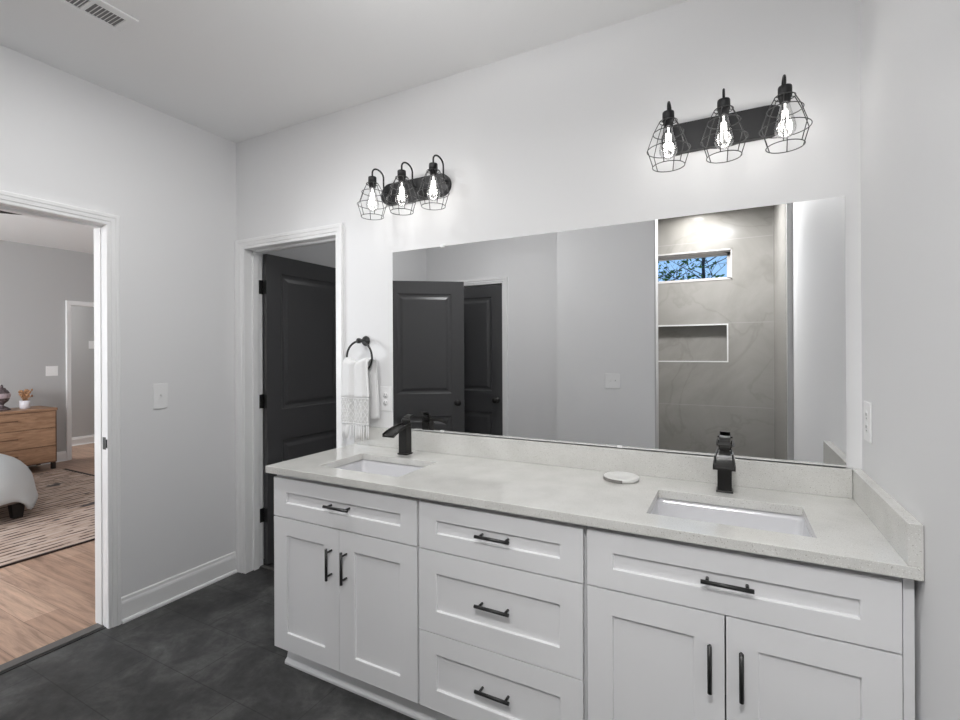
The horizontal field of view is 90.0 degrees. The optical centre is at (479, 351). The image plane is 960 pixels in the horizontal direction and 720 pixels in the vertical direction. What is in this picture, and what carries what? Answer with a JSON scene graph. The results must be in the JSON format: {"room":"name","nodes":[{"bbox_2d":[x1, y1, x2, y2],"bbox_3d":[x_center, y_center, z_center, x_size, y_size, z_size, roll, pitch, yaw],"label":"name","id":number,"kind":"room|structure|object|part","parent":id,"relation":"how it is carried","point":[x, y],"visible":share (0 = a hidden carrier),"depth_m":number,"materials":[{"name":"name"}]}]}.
{"room":"bathroom","nodes":[
{"label":"bathroom","id":0,"kind":"room"},
{"bbox_2d":[0,240,93,451],"bbox_3d":[-6.004,0.057,5.175,0.120,2.740,6.800,0,0,28],"label":"wall","id":1,"kind":"structure","parent":0,"point":[36,282],"depth_m":5.99,"materials":[{"name":"grey paint"}]},
{"bbox_2d":[27,451,66,466],"bbox_3d":[-6.366,1.364,4.311,0.026,0.130,4.329,0,0,28],"label":"baseboard","id":2,"kind":"structure","parent":1,"relation":"attached to","point":[61,456],"depth_m":6.17,"materials":[{"name":"white paint"}]},
{"bbox_2d":[46,366,57,375],"bbox_3d":[-5.441,0.253,6.105,0.016,0.125,0.125,0,0,28],"label":"light switch","id":3,"kind":"object","parent":1,"relation":"attached to","point":[50,370],"visible":1,"depth_m":6.11,"materials":[{"name":"white plastic"}]},
{"bbox_2d":[65,300,93,460],"bbox_3d":[-5.220,0.383,6.653,0.140,2.084,0.887,0,0,28],"label":"door frame","id":4,"kind":"structure","parent":1,"relation":"attached to","point":[68,304],"depth_m":6.25,"materials":[{"name":"white paint"}]},
{"bbox_2d":[0,443,96,664],"bbox_3d":[-5.054,1.451,4.681,7.510,0.064,6.800,0,0,28],"label":"floor","id":5,"kind":"structure","parent":0,"point":[47,599],"depth_m":2.78,"materials":[{"name":"brown wood"}]},
{"bbox_2d":[0,406,57,468],"bbox_3d":[-5.581,1.044,5.264,0.470,0.729,1.355,0,0,28],"label":"dresser","id":6,"kind":"object","parent":5,"relation":"on","point":[29,435],"visible":0.98,"depth_m":5.54,"materials":[{"name":"brown wood"}]},
{"bbox_2d":[0,385,10,410],"bbox_3d":[-5.467,0.530,5.487,0.156,0.296,0.156,0,0,28],"label":"ornament","id":7,"kind":"object","parent":6,"relation":"on","point":[5,395],"visible":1,"depth_m":5.47,"materials":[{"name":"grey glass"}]},
{"bbox_3d":[-5.467,0.517,5.487,0.148,0.167,0.148,0,0,28],"label":"globe","id":8,"kind":"part","parent":7,"relation":"part of","materials":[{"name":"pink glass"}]},
{"bbox_2d":[18,389,32,408],"bbox_3d":[-5.365,0.562,5.672,0.146,0.232,0.131,0,0,44],"label":"flower pot","id":9,"kind":"object","parent":6,"relation":"on","point":[25,403],"visible":1,"depth_m":5.65,"materials":[{"name":"white ceramic"}]},
{"bbox_3d":[-5.372,0.630,5.667,0.100,0.096,0.100,0,0,28],"label":"pot","id":10,"kind":"part","parent":9,"relation":"part of","materials":[{"name":"white ceramic"}]},
{"bbox_3d":[-5.233,0.811,5.454,0.012,0.190,0.655,0,0,28],"label":"drawer","id":11,"kind":"part","parent":6,"relation":"part of","materials":[{"name":"brown wood"}]},
{"bbox_3d":[-5.232,1.017,5.454,0.012,0.206,0.655,0,0,28],"label":"drawer","id":12,"kind":"part","parent":6,"relation":"part of","materials":[{"name":"brown wood"}]},
{"bbox_3d":[-5.231,1.219,5.454,0.012,0.182,0.655,0,0,28],"label":"drawer","id":13,"kind":"part","parent":6,"relation":"part of","materials":[{"name":"brown wood"}]},
{"bbox_3d":[-5.115,1.366,5.753,0.040,0.082,0.036,0,0,28],"label":"leg","id":14,"kind":"part","parent":6,"relation":"part of","materials":[{"name":"black wood"}]},
{"bbox_2d":[0,468,94,567],"bbox_3d":[-4.547,1.409,3.452,2.867,0.012,3.690,0,0,28],"label":"area rug","id":15,"kind":"object","parent":5,"relation":"on","point":[62,517],"visible":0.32,"depth_m":3.97,"materials":[{"name":"beige fabric"}]},
{"bbox_2d":[0,502,24,518],"bbox_3d":[-5.058,1.152,3.537,1.665,0.508,2.068,0,0,28],"label":"bed","id":16,"kind":"object","parent":15,"relation":"on","point":[16,509],"visible":0.31,"depth_m":4.02,"materials":[{"name":"brown wood"}]},
{"bbox_3d":[-5.057,1.241,3.537,1.665,0.080,2.068,0,0,28],"label":"frame","id":17,"kind":"part","parent":16,"relation":"part of","materials":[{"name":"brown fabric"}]},
{"bbox_3d":[-3.908,1.339,4.047,0.088,0.124,0.088,0,0,28],"label":"leg","id":18,"kind":"part","parent":16,"relation":"part of","materials":[{"name":"black wood"}]},
{"bbox_2d":[0,453,37,509],"bbox_3d":[-5.035,1.101,3.543,1.893,0.502,2.273,0,0,28],"label":"duvet","id":19,"kind":"object","parent":16,"relation":"on","point":[17,483],"visible":1,"depth_m":3.98,"materials":[{"name":"grey fabric"}]},
{"bbox_2d":[71,306,93,436],"bbox_3d":[-6.955,0.062,5.784,0.130,2.740,6.400,0,0,28],"label":"wall","id":20,"kind":"structure","parent":0,"point":[82,318],"depth_m":7.33,"materials":[{"name":"grey paint"}]},
{"bbox_2d":[72,435,94,445],"bbox_3d":[-6.880,1.367,5.747,0.026,0.130,6.400,0,0,28],"label":"baseboard","id":21,"kind":"structure","parent":20,"relation":"attached to","point":[88,439],"depth_m":7.33,"materials":[{"name":"white paint"}]},
{"bbox_2d":[89,341,93,348],"bbox_3d":[-6.012,-0.096,7.435,0.016,0.120,0.075,0,0,28],"label":"wall control","id":22,"kind":"object","parent":20,"relation":"attached to","point":[91,343],"visible":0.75,"depth_m":7.43,"materials":[{"name":"white plastic"}]},
{"bbox_2d":[0,44,335,596],"bbox_3d":[-1.700,0.036,2.928,0.110,2.740,6.800,0,0,28],"label":"wall","id":23,"kind":"structure","parent":0,"point":[66,138],"depth_m":2.66,"materials":[{"name":"white paint"}]},
{"bbox_2d":[0,190,121,628],"bbox_3d":[-2.114,0.356,2.132,0.150,2.104,0.853,0,0,28],"label":"door frame","id":24,"kind":"structure","parent":23,"relation":"attached to","point":[107,391],"depth_m":2.45,"materials":[{"name":"white paint"}]},
{"bbox_3d":[-1.908,0.470,2.441,0.040,0.063,0.005,0,0,28],"label":"strike plate","id":25,"kind":"part","parent":24,"relation":"part of","materials":[{"name":"silver metal"}]},
{"bbox_2d":[153,383,167,408],"bbox_3d":[-1.767,0.249,2.661,0.016,0.140,0.078,0,0,28],"label":"light switch","id":26,"kind":"object","parent":23,"relation":"attached to","point":[160,390],"visible":1,"depth_m":2.66,"materials":[{"name":"white plastic"}]},
{"bbox_2d":[121,551,236,623],"bbox_3d":[-2.056,1.342,2.088,0.026,0.130,2.178,0,0,28],"label":"baseboard","id":27,"kind":"structure","parent":23,"relation":"attached to","point":[138,603],"depth_m":2.72,"materials":[{"name":"white paint"}]},
{"bbox_2d":[0,559,415,719],"bbox_3d":[-0.499,1.430,1.570,3.325,0.060,5.500,0,0,28],"label":"floor","id":28,"kind":"structure","parent":0,"point":[210,652],"depth_m":2.08,"materials":[{"name":"tile"}]},
{"bbox_2d":[0,623,105,674],"bbox_3d":[-2.106,1.405,2.130,0.078,0.009,0.741,0,0,28],"label":"threshold","id":29,"kind":"object","parent":28,"relation":"on","point":[10,665],"visible":1,"depth_m":2.26,"materials":[{"name":"grey"}]},
{"bbox_2d":[260,565,273,570],"bbox_3d":[-1.083,1.401,2.954,0.772,0.007,0.023,0,0,28],"label":"threshold","id":30,"kind":"object","parent":28,"relation":"on","point":[262,566],"visible":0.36,"depth_m":3.10,"materials":[{"name":"grey"}]},
{"bbox_2d":[274,474,420,703],"bbox_3d":[-0.447,0.916,2.163,0.768,0.768,0.592,0,0,28],"label":"base cabinet","id":31,"kind":"object","parent":28,"relation":"on","point":[346,558],"visible":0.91,"depth_m":1.91,"materials":[{"name":"white wood"}]},
{"bbox_3d":[-0.731,1.007,2.029,0.378,0.570,0.020,0,0,28],"label":"door","id":32,"kind":"part","parent":31,"relation":"part of","materials":[{"name":"white paint"}]},
{"bbox_3d":[-0.611,0.858,1.935,0.012,0.127,0.036,0,0,28],"label":"handle","id":33,"kind":"part","parent":31,"relation":"part of","materials":[{"name":"black metal"}]},
{"bbox_3d":[-0.572,0.629,1.924,0.127,0.012,0.036,0,0,28],"label":"handle","id":34,"kind":"part","parent":31,"relation":"part of","materials":[{"name":"black metal"}]},
{"bbox_3d":[-0.541,0.857,1.898,0.012,0.127,0.036,0,0,28],"label":"handle","id":35,"kind":"part","parent":31,"relation":"part of","materials":[{"name":"black metal"}]},
{"bbox_3d":[-0.564,0.633,1.941,0.760,0.167,0.020,0,0,28],"label":"drawer","id":36,"kind":"part","parent":31,"relation":"part of","materials":[{"name":"white paint"}]},
{"bbox_3d":[-0.393,1.005,1.853,0.378,0.570,0.020,0,0,28],"label":"door","id":37,"kind":"part","parent":31,"relation":"part of","materials":[{"name":"white paint"}]},
{"bbox_2d":[265,425,923,580],"bbox_3d":[0.167,0.463,1.851,2.194,0.128,0.581,0,0,28],"label":"countertop","id":38,"kind":"structure","parent":31,"relation":"on","point":[852,522],"depth_m":1.67,"materials":[{"name":"stone"}]},
{"bbox_2d":[335,459,423,476],"bbox_3d":[-0.449,0.599,2.127,0.483,0.137,0.334,0,0,28],"label":"undermount sink","id":39,"kind":"object","parent":38,"relation":"in","point":[368,466],"visible":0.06,"depth_m":2.29,"materials":[{"name":"white ceramic"}]},
{"bbox_2d":[382,414,413,454],"bbox_3d":[-0.382,0.406,2.295,0.068,0.187,0.180,0,0,28],"label":"faucet","id":40,"kind":"object","parent":38,"relation":"on","point":[403,429],"visible":1,"depth_m":2.31,"materials":[{"name":"black metal"}]},
{"bbox_3d":[-0.390,0.374,2.281,0.068,0.049,0.148,0,0,28],"label":"spout","id":41,"kind":"part","parent":40,"relation":"part of","materials":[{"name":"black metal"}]},
{"bbox_3d":[-0.360,0.347,2.338,0.052,0.036,0.022,0,0,28],"label":"handle","id":42,"kind":"part","parent":40,"relation":"part of","materials":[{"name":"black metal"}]},
{"bbox_3d":[-0.351,0.322,2.354,0.036,0.021,0.046,0,0,28],"label":"lever","id":43,"kind":"part","parent":40,"relation":"part of","materials":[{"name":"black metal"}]},
{"bbox_2d":[603,471,638,483],"bbox_3d":[0.543,0.487,1.849,0.133,0.015,0.133,0,0,28],"label":"soap dish","id":44,"kind":"object","parent":38,"relation":"on","point":[618,477],"visible":1,"depth_m":1.83,"materials":[{"name":"white ceramic"}]},
{"bbox_2d":[713,435,735,493],"bbox_3d":[0.844,0.400,1.657,0.068,0.187,0.180,0,0,28],"label":"faucet","id":45,"kind":"object","parent":38,"relation":"on","point":[724,460],"visible":1,"depth_m":1.67,"materials":[{"name":"black metal"}]},
{"bbox_3d":[0.836,0.368,1.643,0.068,0.049,0.148,0,0,28],"label":"spout","id":46,"kind":"part","parent":45,"relation":"part of","materials":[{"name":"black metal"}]},
{"bbox_3d":[0.866,0.341,1.701,0.052,0.036,0.022,0,0,28],"label":"handle","id":47,"kind":"part","parent":45,"relation":"part of","materials":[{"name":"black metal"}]},
{"bbox_3d":[0.875,0.316,1.717,0.036,0.021,0.046,0,0,28],"label":"lever","id":48,"kind":"part","parent":45,"relation":"part of","materials":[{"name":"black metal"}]},
{"bbox_3d":[0.863,0.490,1.692,0.054,0.006,0.054,0,0,28],"label":"plate","id":49,"kind":"part","parent":45,"relation":"part of","materials":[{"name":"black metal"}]},
{"bbox_2d":[651,497,811,536],"bbox_3d":[0.765,0.593,1.493,0.482,0.137,0.334,0,0,28],"label":"undermount sink","id":50,"kind":"object","parent":38,"relation":"in","point":[740,517],"visible":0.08,"depth_m":1.61,"materials":[{"name":"white ceramic"}]},
{"bbox_2d":[285,651,456,719],"bbox_3d":[0.091,1.347,1.669,2.160,0.099,0.039,0,0,28],"label":"toe kick","id":51,"kind":"object","parent":28,"relation":"on","point":[409,708],"visible":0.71,"depth_m":1.95,"materials":[{"name":"white paint"}]},
{"bbox_2d":[419,498,587,719],"bbox_3d":[0.171,0.913,1.845,0.616,0.768,0.583,0,0,28],"label":"base cabinet","id":52,"kind":"object","parent":28,"relation":"on","point":[503,595],"visible":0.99,"depth_m":1.60,"materials":[{"name":"white wood"}]},
{"bbox_3d":[0.042,0.862,1.604,0.127,0.012,0.036,0,0,28],"label":"handle","id":53,"kind":"part","parent":52,"relation":"part of","materials":[{"name":"black metal"}]},
{"bbox_3d":[0.043,0.626,1.603,0.127,0.012,0.036,0,0,28],"label":"handle","id":54,"kind":"part","parent":52,"relation":"part of","materials":[{"name":"black metal"}]},
{"bbox_3d":[0.044,1.150,1.604,0.127,0.012,0.036,0,0,28],"label":"handle","id":55,"kind":"part","parent":52,"relation":"part of","materials":[{"name":"black metal"}]},
{"bbox_3d":[0.052,1.151,1.621,0.606,0.274,0.020,0,0,28],"label":"drawer","id":56,"kind":"part","parent":52,"relation":"part of","materials":[{"name":"white paint"}]},
{"bbox_3d":[0.051,0.864,1.621,0.606,0.292,0.020,0,0,28],"label":"drawer","id":57,"kind":"part","parent":52,"relation":"part of","materials":[{"name":"white paint"}]},
{"bbox_3d":[0.052,0.630,1.620,0.606,0.167,0.020,0,0,28],"label":"drawer","id":58,"kind":"part","parent":52,"relation":"part of","materials":[{"name":"white paint"}]},
{"bbox_2d":[587,526,914,719],"bbox_3d":[0.787,0.910,1.518,0.774,0.768,0.592,0,0,28],"label":"base cabinet","id":59,"kind":"object","parent":28,"relation":"on","point":[677,630],"visible":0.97,"depth_m":1.28,"materials":[{"name":"white wood"}]},
{"bbox_3d":[0.498,1.000,1.387,0.374,0.571,0.020,0,0,28],"label":"door","id":60,"kind":"part","parent":59,"relation":"part of","materials":[{"name":"white paint"}]},
{"bbox_3d":[0.619,0.851,1.293,0.012,0.127,0.036,0,0,28],"label":"handle","id":61,"kind":"part","parent":59,"relation":"part of","materials":[{"name":"black metal"}]},
{"bbox_3d":[0.659,0.623,1.282,0.127,0.012,0.036,0,0,28],"label":"handle","id":62,"kind":"part","parent":59,"relation":"part of","materials":[{"name":"black metal"}]},
{"bbox_3d":[0.685,0.851,1.258,0.012,0.127,0.036,0,0,28],"label":"handle","id":63,"kind":"part","parent":59,"relation":"part of","materials":[{"name":"black metal"}]},
{"bbox_3d":[0.661,0.625,1.302,0.744,0.168,0.020,0,0,28],"label":"drawer","id":64,"kind":"part","parent":59,"relation":"part of","materials":[{"name":"white paint"}]},
{"bbox_3d":[0.830,0.999,1.214,0.366,0.571,0.020,0,0,28],"label":"door","id":65,"kind":"part","parent":59,"relation":"part of","materials":[{"name":"white paint"}]},
{"bbox_2d":[0,0,688,253],"bbox_3d":[-3.567,-1.375,3.900,10.895,0.100,6.800,0,0,28],"label":"ceiling","id":66,"kind":"structure","parent":0,"point":[236,71],"depth_m":2.12,"materials":[{"name":"white paint"}]},
{"bbox_2d":[0,211,20,214],"bbox_3d":[-4.095,-1.157,3.338,1.334,0.330,1.298,0,0,28],"label":"ceiling fan","id":67,"kind":"object","parent":66,"relation":"hanging from","point":[4,212],"visible":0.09,"depth_m":3.61,"materials":[{"name":"black"}]},
{"bbox_2d":[53,0,138,33],"bbox_3d":[-1.532,-1.332,1.817,0.160,0.007,0.363,0,0,28],"label":"ceiling vent","id":68,"kind":"object","parent":66,"relation":"in","point":[100,12],"visible":1,"depth_m":1.90,"materials":[{"name":"white metal"}]},
{"bbox_2d":[236,0,861,468],"bbox_3d":[-0.071,0.028,2.371,3.295,2.740,0.120,0,0,28],"label":"wall","id":69,"kind":"structure","parent":0,"point":[555,137],"depth_m":2.03,"materials":[{"name":"white paint"}]},
{"bbox_2d":[234,223,344,573],"bbox_3d":[-1.129,0.349,2.913,0.912,2.108,0.140,0,0,28],"label":"door frame","id":70,"kind":"structure","parent":69,"relation":"attached to","point":[247,252],"depth_m":3.05,"materials":[{"name":"white paint"}]},
{"bbox_2d":[259,254,335,564],"bbox_3d":[-1.236,0.379,3.464,0.167,2.030,0.786,0,0,28],"label":"door","id":71,"kind":"structure","parent":70,"relation":"attached to","point":[298,400],"depth_m":3.34,"materials":[{"name":"grey paint"}]},
{"bbox_2d":[346,336,372,369],"bbox_3d":[-0.627,0.022,2.554,0.182,0.206,0.067,0,0,28],"label":"towel ring","id":72,"kind":"object","parent":69,"relation":"attached to","point":[365,340],"visible":0.77,"depth_m":2.53,"materials":[{"name":"black metal"}]},
{"bbox_2d":[341,357,379,440],"bbox_3d":[-0.636,0.251,2.533,0.214,0.437,0.078,0,0,28],"label":"hand towel","id":73,"kind":"object","parent":72,"relation":"hanging from","point":[360,387],"visible":0.98,"depth_m":2.52,"materials":[{"name":"white fabric"}]},
{"bbox_2d":[380,386,391,410],"bbox_3d":[-0.495,0.250,2.521,0.080,0.128,0.007,0,0,28],"label":"outlet","id":74,"kind":"object","parent":69,"relation":"attached to","point":[385,392],"visible":0.98,"depth_m":2.52,"materials":[{"name":"white plastic"}]},
{"bbox_2d":[357,154,451,219],"bbox_3d":[-0.360,-0.793,2.331,0.510,0.254,0.214,0,0,28],"label":"vanity light","id":75,"kind":"object","parent":69,"relation":"attached to","point":[435,185],"visible":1,"depth_m":2.35,"materials":[{"name":"black metal"}]},
{"bbox_2d":[368,176,376,188],"bbox_3d":[-0.535,-0.839,2.386,0.041,0.056,0.041,0,0,28],"label":"socket","id":76,"kind":"object","parent":75,"relation":"attached to","point":[372,180],"depth_m":2.37,"materials":[{"name":"black metal"}]},
{"bbox_3d":[-0.535,-0.749,2.386,0.150,0.167,0.150,0,0,28],"label":"lamp shade","id":77,"kind":"part","parent":75,"relation":"part of","materials":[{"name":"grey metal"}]},
{"bbox_3d":[-0.510,-0.861,2.434,0.024,0.116,0.117,0,0,28],"label":"arm","id":78,"kind":"part","parent":75,"relation":"part of","materials":[{"name":"black metal"}]},
{"bbox_2d":[397,169,405,182],"bbox_3d":[-0.375,-0.840,2.302,0.041,0.056,0.041,0,0,28],"label":"socket","id":79,"kind":"object","parent":75,"relation":"attached to","point":[401,174],"depth_m":2.29,"materials":[{"name":"black metal"}]},
{"bbox_3d":[-0.375,-0.750,2.302,0.150,0.167,0.150,0,0,28],"label":"lamp shade","id":80,"kind":"part","parent":75,"relation":"part of","materials":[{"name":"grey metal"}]},
{"bbox_3d":[-0.350,-0.862,2.351,0.024,0.116,0.117,0,0,28],"label":"arm","id":81,"kind":"part","parent":75,"relation":"part of","materials":[{"name":"black metal"}]},
{"bbox_3d":[-0.328,-0.811,2.419,0.414,0.109,0.027,0,0,28],"label":"plate","id":82,"kind":"part","parent":75,"relation":"part of","materials":[{"name":"black metal"}]},
{"bbox_2d":[429,162,437,175],"bbox_3d":[-0.216,-0.840,2.219,0.041,0.056,0.041,0,0,28],"label":"socket","id":83,"kind":"object","parent":75,"relation":"attached to","point":[433,167],"depth_m":2.20,"materials":[{"name":"black metal"}]},
{"bbox_3d":[-0.215,-0.750,2.219,0.150,0.167,0.150,0,0,28],"label":"lamp shade","id":84,"kind":"part","parent":75,"relation":"part of","materials":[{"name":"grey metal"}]},
{"bbox_3d":[-0.191,-0.863,2.267,0.024,0.116,0.117,0,0,28],"label":"arm","id":85,"kind":"part","parent":75,"relation":"part of","materials":[{"name":"black metal"}]},
{"bbox_2d":[354,425,852,498],"bbox_3d":[0.284,0.447,2.106,2.165,0.098,0.021,0,0,28],"label":"backsplash","id":86,"kind":"structure","parent":69,"relation":"attached to","point":[788,477],"depth_m":1.92,"materials":[{"name":"stone"}]},
{"bbox_2d":[392,196,846,467],"bbox_3d":[0.389,-0.063,2.051,1.893,0.920,0.018,0,0,28],"label":"wall mirror","id":87,"kind":"object","parent":69,"relation":"attached to","point":[676,334],"visible":0.87,"depth_m":1.91,"materials":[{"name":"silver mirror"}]},
{"bbox_2d":[647,74,812,171],"bbox_3d":[0.860,-0.799,1.694,0.510,0.254,0.214,0,0,28],"label":"vanity light","id":88,"kind":"object","parent":69,"relation":"attached to","point":[726,129],"visible":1,"depth_m":1.72,"materials":[{"name":"black metal"}]},
{"bbox_2d":[662,110,673,128],"bbox_3d":[0.686,-0.845,1.748,0.041,0.056,0.041,0,0,28],"label":"socket","id":89,"kind":"object","parent":88,"relation":"attached to","point":[668,115],"depth_m":1.73,"materials":[{"name":"black metal"}]},
{"bbox_3d":[0.686,-0.755,1.748,0.150,0.167,0.150,0,0,28],"label":"lamp shade","id":90,"kind":"part","parent":88,"relation":"part of","materials":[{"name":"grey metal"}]},
{"bbox_3d":[0.711,-0.867,1.797,0.024,0.116,0.117,0,0,28],"label":"arm","id":91,"kind":"part","parent":88,"relation":"part of","materials":[{"name":"black metal"}]},
{"bbox_2d":[717,97,729,116],"bbox_3d":[0.845,-0.846,1.665,0.041,0.056,0.041,0,0,28],"label":"socket","id":92,"kind":"object","parent":88,"relation":"attached to","point":[723,103],"depth_m":1.65,"materials":[{"name":"black metal"}]},
{"bbox_3d":[0.893,-0.817,1.782,0.414,0.109,0.027,0,0,28],"label":"plate","id":93,"kind":"part","parent":88,"relation":"part of","materials":[{"name":"black metal"}]},
{"bbox_3d":[0.870,-0.868,1.713,0.024,0.116,0.117,0,0,28],"label":"arm","id":94,"kind":"part","parent":88,"relation":"part of","materials":[{"name":"black metal"}]},
{"bbox_3d":[0.846,-0.755,1.665,0.150,0.167,0.150,0,0,28],"label":"lamp shade","id":95,"kind":"part","parent":88,"relation":"part of","materials":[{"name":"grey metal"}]},
{"bbox_3d":[1.030,-0.869,1.630,0.024,0.116,0.117,0,0,28],"label":"arm","id":96,"kind":"part","parent":88,"relation":"part of","materials":[{"name":"black metal"}]},
{"bbox_2d":[778,83,791,104],"bbox_3d":[1.005,-0.846,1.582,0.041,0.056,0.041,0,0,28],"label":"socket","id":97,"kind":"object","parent":88,"relation":"attached to","point":[785,90],"depth_m":1.57,"materials":[{"name":"black metal"}]},
{"bbox_3d":[1.005,-0.756,1.582,0.150,0.167,0.150,0,0,28],"label":"lamp shade","id":98,"kind":"part","parent":88,"relation":"part of","materials":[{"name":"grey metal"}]},
{"bbox_2d":[860,0,959,719],"bbox_3d":[0.484,0.024,-0.017,0.100,2.740,3.600,0,0,28],"label":"wall","id":99,"kind":"structure","parent":0,"point":[910,49],"depth_m":1.12,"materials":[{"name":"white paint"}]},
{"bbox_2d":[864,401,871,442],"bbox_3d":[1.228,0.224,1.521,0.007,0.126,0.080,0,0,28],"label":"outlet","id":100,"kind":"object","parent":99,"relation":"attached to","point":[867,405],"visible":1,"depth_m":1.50,"materials":[{"name":"white plastic"}]}
]}

